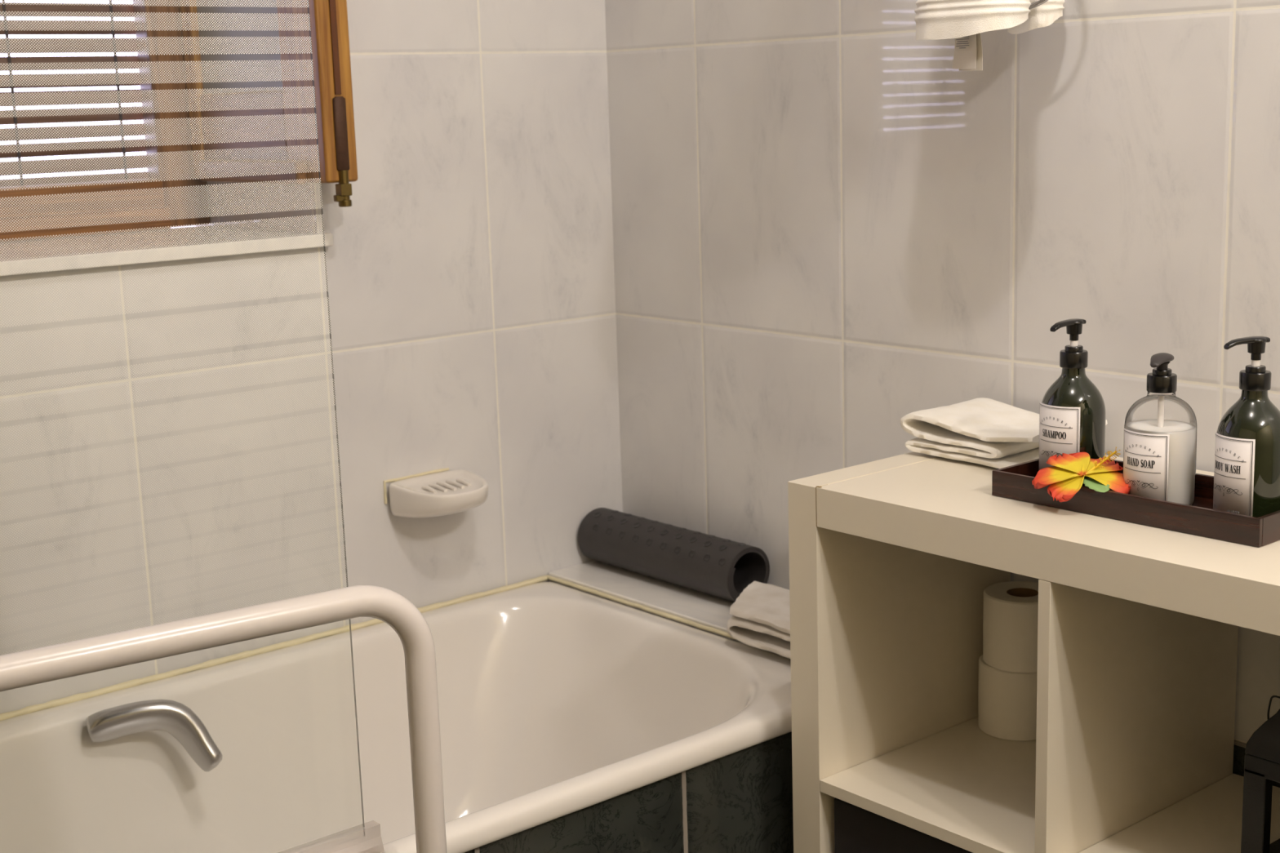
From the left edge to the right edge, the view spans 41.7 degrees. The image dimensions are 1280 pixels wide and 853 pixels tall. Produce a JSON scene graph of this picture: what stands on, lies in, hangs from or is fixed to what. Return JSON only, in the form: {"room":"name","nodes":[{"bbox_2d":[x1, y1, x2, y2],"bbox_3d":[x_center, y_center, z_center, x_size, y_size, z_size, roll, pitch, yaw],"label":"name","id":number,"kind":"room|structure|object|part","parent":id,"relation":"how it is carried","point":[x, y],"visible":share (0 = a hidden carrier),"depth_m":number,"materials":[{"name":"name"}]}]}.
{"room":"bathroom","nodes":[
{"label":"bathroom","id":0,"kind":"room"},
{"bbox_2d":[0,0,622,713],"bbox_3d":[-1.276,-0.314,2.182,3.350,2.500,0.420,-11,14,-39],"label":"wall","id":1,"kind":"structure","parent":0,"point":[470,262],"depth_m":2.66,"materials":[{"name":"tile"}]},
{"bbox_2d":[0,225,333,276],"bbox_3d":[-0.963,-0.238,2.409,0.972,0.020,0.382,-11,14,-39],"label":"window sill","id":2,"kind":"structure","parent":1,"relation":"attached to","point":[328,236],"depth_m":2.46,"materials":[{"name":"stone"}]},
{"bbox_2d":[0,0,357,242],"bbox_3d":[-0.965,-0.722,2.308,0.984,0.967,0.508,-11,14,-39],"label":"window","id":3,"kind":"structure","parent":1,"relation":"in","point":[329,26],"depth_m":2.65,"materials":[{"name":"brown wood"}]},
{"bbox_2d":[0,0,147,186],"bbox_3d":[-1.172,-0.741,2.491,0.864,0.947,0.016,-11,14,-39],"label":"blind","id":4,"kind":"object","parent":3,"relation":"attached to","point":[4,7],"visible":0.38,"depth_m":2.73,"materials":[{"name":"grey"}]},
{"bbox_3d":[-1.159,-0.322,2.574,0.864,0.093,0.013,-11,14,-39],"label":"rail","id":5,"kind":"part","parent":4,"relation":"part of","materials":[{"name":"white plastic"}]},
{"bbox_3d":[-1.100,-0.312,2.542,0.792,0.082,0.085,-11,14,-39],"label":"frame rail","id":6,"kind":"part","parent":3,"relation":"part of","materials":[{"name":"brown wood"}]},
{"bbox_3d":[-1.123,-0.749,2.472,0.957,0.967,0.050,-11,14,-39],"label":"frame","id":7,"kind":"part","parent":3,"relation":"part of","materials":[{"name":"brown wood"}]},
{"bbox_3d":[-0.633,-0.828,2.596,0.006,0.614,0.289,-11,14,-39],"label":"pane","id":8,"kind":"part","parent":3,"relation":"part of","materials":[{"name":"grey"}]},
{"bbox_2d":[383,467,488,518],"bbox_3d":[-0.314,0.113,2.713,0.154,0.062,0.131,-11,14,-39],"label":"soap dish","id":9,"kind":"object","parent":1,"relation":"attached to","point":[436,494],"visible":1,"depth_m":2.69,"materials":[{"name":"white ceramic"}]},
{"bbox_2d":[604,0,1279,743],"bbox_3d":[1.216,-0.278,1.587,0.200,2.500,3.700,-11,14,-39],"label":"wall","id":10,"kind":"structure","parent":0,"point":[828,232],"depth_m":2.43,"materials":[{"name":"tile"}]},
{"bbox_2d":[547,560,788,658],"bbox_3d":[0.159,0.516,2.759,0.175,0.459,0.769,-11,14,-39],"label":"ledge","id":11,"kind":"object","parent":10,"relation":"attached to","point":[699,607],"depth_m":2.80,"materials":[{"name":"tile"}]},
{"bbox_2d":[577,507,769,602],"bbox_3d":[0.051,0.216,2.857,0.095,0.098,0.387,-11,14,-39],"label":"bath mat","id":12,"kind":"object","parent":11,"relation":"on","point":[724,569],"visible":0.96,"depth_m":2.80,"materials":[{"name":"rubber"}]},
{"bbox_2d":[728,581,791,659],"bbox_3d":[0.238,0.299,2.524,0.147,0.052,0.339,-11,14,-39],"label":"folded towel","id":13,"kind":"object","parent":11,"relation":"on","point":[761,616],"visible":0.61,"depth_m":2.52,"materials":[{"name":"white fabric"}]},
{"bbox_2d":[1028,0,1048,8],"bbox_3d":[0.485,-0.705,2.078,0.164,0.371,0.152,-3,11,-3],"label":"towel ring","id":14,"kind":"object","parent":10,"relation":"attached to","point":[1038,2],"visible":0.26,"depth_m":2.09,"materials":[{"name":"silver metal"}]},
{"bbox_2d":[914,0,1065,70],"bbox_3d":[0.448,-0.641,2.060,0.219,0.400,0.153,-11,14,-39],"label":"hanging towel","id":15,"kind":"object","parent":14,"relation":"hanging from","point":[964,21],"visible":1,"depth_m":2.03,"materials":[{"name":"beige fabric"}]},
{"bbox_2d":[955,35,968,48],"bbox_3d":[0.395,-0.474,2.057,0.001,0.022,0.020,-11,14,-39],"label":"print","id":16,"kind":"object","parent":15,"relation":"attached to","point":[963,42],"depth_m":2.06,"materials":[{"name":"grey"}]},
{"bbox_2d":[1232,740,1279,787],"bbox_3d":[1.420,0.746,1.416,0.006,0.443,2.920,-11,14,-39],"label":"baseboard","id":17,"kind":"structure","parent":10,"relation":"attached to","point":[1239,748],"depth_m":2.13,"materials":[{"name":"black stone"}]},
{"bbox_3d":[0.072,1.157,0.849,3.300,0.060,3.700,-11,14,-39],"label":"floor","id":18,"kind":"structure","parent":0,"visible":0},
{"bbox_2d":[0,585,447,852],"bbox_3d":[-0.464,0.581,1.664,0.627,0.793,0.044,-9,13,-32],"label":"grab rail","id":19,"kind":"object","parent":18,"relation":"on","point":[43,664],"visible":1,"depth_m":1.67,"materials":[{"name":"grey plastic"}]},
{"bbox_2d":[0,574,791,852],"bbox_3d":[-0.566,0.624,2.162,1.714,0.392,0.762,-11,14,-39],"label":"bathtub","id":20,"kind":"object","parent":18,"relation":"on","point":[556,700],"visible":0.82,"depth_m":2.58,"materials":[{"name":"white ceramic"}]},
{"bbox_3d":[-0.689,0.442,2.390,0.182,0.114,0.055,-4,11,-11],"label":"grab handle","id":21,"kind":"part","parent":20,"relation":"part of","materials":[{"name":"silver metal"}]},
{"bbox_2d":[0,0,364,852],"bbox_3d":[-0.845,-0.255,1.292,1.374,1.700,0.023,-11,14,-39],"label":"screen","id":22,"kind":"object","parent":20,"relation":"on","point":[307,2],"visible":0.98,"depth_m":1.63,"materials":[{"name":"clear glass"}]},
{"bbox_3d":[-0.852,-0.266,1.285,1.357,1.676,0.004,-11,14,-39],"label":"glass panel","id":23,"kind":"part","parent":22,"relation":"part of","materials":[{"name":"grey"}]},
{"bbox_2d":[465,732,793,852],"bbox_3d":[-0.335,0.723,1.896,1.723,0.417,0.017,-11,14,-39],"label":"tiled panel","id":24,"kind":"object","parent":18,"relation":"on","point":[740,802],"depth_m":2.20,"materials":[{"name":"black tile"}]},
{"bbox_2d":[787,452,1279,852],"bbox_3d":[0.601,0.477,2.024,0.390,0.790,0.787,-11,14,-39],"label":"cube shelf","id":25,"kind":"object","parent":18,"relation":"on","point":[893,560],"visible":0.73,"depth_m":2.04,"materials":[{"name":"white laminate"}]},
{"bbox_3d":[0.364,0.431,2.302,0.389,0.789,0.050,-11,14,-39],"label":"panel","id":26,"kind":"part","parent":25,"relation":"part of","materials":[{"name":"white laminate"}]},
{"bbox_2d":[834,797,972,852],"bbox_3d":[0.485,0.634,2.184,0.337,0.327,0.316,-11,14,-39],"label":"storage box","id":27,"kind":"object","parent":25,"relation":"on","point":[857,829],"visible":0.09,"depth_m":2.12,"materials":[{"name":"brown fabric"}]},
{"bbox_3d":[0.488,0.455,2.157,0.389,0.016,0.335,-11,14,-39],"label":"shelf","id":28,"kind":"part","parent":25,"relation":"part of","materials":[{"name":"white laminate"}]},
{"bbox_2d":[900,398,1107,468],"bbox_3d":[0.479,0.010,2.223,0.162,0.058,0.221,-11,14,-39],"label":"folded towel","id":29,"kind":"object","parent":25,"relation":"on","point":[988,432],"visible":0.85,"depth_m":2.20,"materials":[{"name":"beige fabric"}]},
{"bbox_2d":[977,654,1036,741],"bbox_3d":[0.518,0.367,2.305,0.105,0.098,0.105,-11,14,-39],"label":"toilet roll","id":30,"kind":"object","parent":25,"relation":"on","point":[1007,700],"visible":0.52,"depth_m":2.26,"materials":[{"name":"paper"}]},
{"bbox_2d":[982,581,1038,673],"bbox_3d":[0.519,0.271,2.279,0.105,0.098,0.105,-11,14,-39],"label":"toilet roll","id":31,"kind":"object","parent":30,"relation":"on","point":[1011,608],"visible":0.76,"depth_m":2.24,"materials":[{"name":"paper"}]},
{"bbox_3d":[0.590,0.115,1.953,0.389,0.050,0.687,-11,14,-39],"label":"panel","id":32,"kind":"part","parent":25,"relation":"part of","materials":[{"name":"white laminate"}]},
{"bbox_2d":[991,458,1279,547],"bbox_3d":[0.588,0.079,1.925,0.145,0.031,0.348,-11,14,-39],"label":"serving tray","id":33,"kind":"object","parent":25,"relation":"on","point":[1014,482],"visible":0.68,"depth_m":1.86,"materials":[{"name":"brown wood"}]},
{"bbox_2d":[1038,318,1106,486],"bbox_3d":[0.518,-0.029,2.011,0.077,0.202,0.078,1,11,14],"label":"pump bottle","id":34,"kind":"object","parent":33,"relation":"on","point":[1073,412],"visible":0.8,"depth_m":1.99,"materials":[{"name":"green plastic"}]},
{"bbox_2d":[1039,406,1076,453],"bbox_3d":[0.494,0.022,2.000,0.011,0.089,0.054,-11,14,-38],"label":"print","id":35,"kind":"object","parent":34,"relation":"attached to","point":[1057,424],"depth_m":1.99,"materials":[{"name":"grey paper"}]},
{"bbox_2d":[1038,404,1078,467],"bbox_3d":[0.499,0.021,2.003,0.045,0.092,0.033,1,11,14],"label":"print","id":36,"kind":"object","parent":34,"relation":"attached to","point":[1058,423],"depth_m":1.99,"materials":[{"name":"white paper"}]},
{"bbox_3d":[0.516,-0.098,1.998,0.009,0.017,0.009,1,11,14],"label":"pump stem","id":37,"kind":"part","parent":34,"relation":"part of","materials":[{"name":"white plastic"}]},
{"bbox_2d":[1031,446,1130,502],"bbox_3d":[0.511,0.053,1.926,0.099,0.053,0.101,-11,14,-39],"label":"flower","id":38,"kind":"object","parent":33,"relation":"on","point":[1065,478],"visible":1,"depth_m":1.93,"materials":[{"name":"orange plant"}]},
{"bbox_2d":[1123,352,1196,505],"bbox_3d":[0.590,0.006,1.903,0.080,0.180,0.081,2,12,17],"label":"pump bottle","id":39,"kind":"object","parent":33,"relation":"on","point":[1160,455],"visible":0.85,"depth_m":1.88,"materials":[{"name":"clear plastic"}]},
{"bbox_2d":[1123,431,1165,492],"bbox_3d":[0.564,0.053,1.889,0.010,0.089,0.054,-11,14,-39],"label":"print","id":40,"kind":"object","parent":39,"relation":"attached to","point":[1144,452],"depth_m":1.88,"materials":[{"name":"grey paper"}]},
{"bbox_2d":[1123,430,1167,501],"bbox_3d":[0.569,0.052,1.893,0.047,0.092,0.031,2,12,17],"label":"print","id":41,"kind":"object","parent":39,"relation":"attached to","point":[1144,451],"depth_m":1.88,"materials":[{"name":"white paper"}]},
{"bbox_2d":[1212,336,1279,517],"bbox_3d":[0.668,0.002,1.831,0.078,0.202,0.078,2,12,20],"label":"pump bottle","id":42,"kind":"object","parent":33,"relation":"on","point":[1246,480],"visible":0.89,"depth_m":1.81,"materials":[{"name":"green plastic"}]},
{"bbox_2d":[1212,434,1251,515],"bbox_3d":[0.640,0.057,1.828,0.011,0.089,0.054,-7,12,-24],"label":"print","id":43,"kind":"object","parent":42,"relation":"attached to","point":[1232,480],"depth_m":1.82,"materials":[{"name":"grey paper"}]},
{"bbox_2d":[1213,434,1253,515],"bbox_3d":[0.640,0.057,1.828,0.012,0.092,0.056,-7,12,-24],"label":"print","id":44,"kind":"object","parent":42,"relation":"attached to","point":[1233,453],"depth_m":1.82,"materials":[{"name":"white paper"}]},
{"bbox_3d":[0.666,-0.068,1.818,0.009,0.017,0.009,2,12,20],"label":"pump stem","id":45,"kind":"part","parent":42,"relation":"part of","materials":[{"name":"white plastic"}]},
{"bbox_3d":[0.715,0.499,1.891,0.389,0.016,0.335,-11,14,-39],"label":"shelf","id":46,"kind":"part","parent":25,"relation":"part of","materials":[{"name":"white laminate"}]},
{"bbox_2d":[1240,695,1279,852],"bbox_3d":[0.767,0.389,1.829,0.130,0.222,0.165,-11,14,-39],"label":"lantern","id":47,"kind":"object","parent":25,"relation":"on","point":[1262,756],"visible":1,"depth_m":1.84,"materials":[{"name":"black metal"}]},
{"bbox_3d":[0.768,0.429,1.837,0.130,0.140,0.165,-11,14,-39],"label":"frame","id":48,"kind":"part","parent":47,"relation":"part of","materials":[{"name":"black metal"}]}
]}

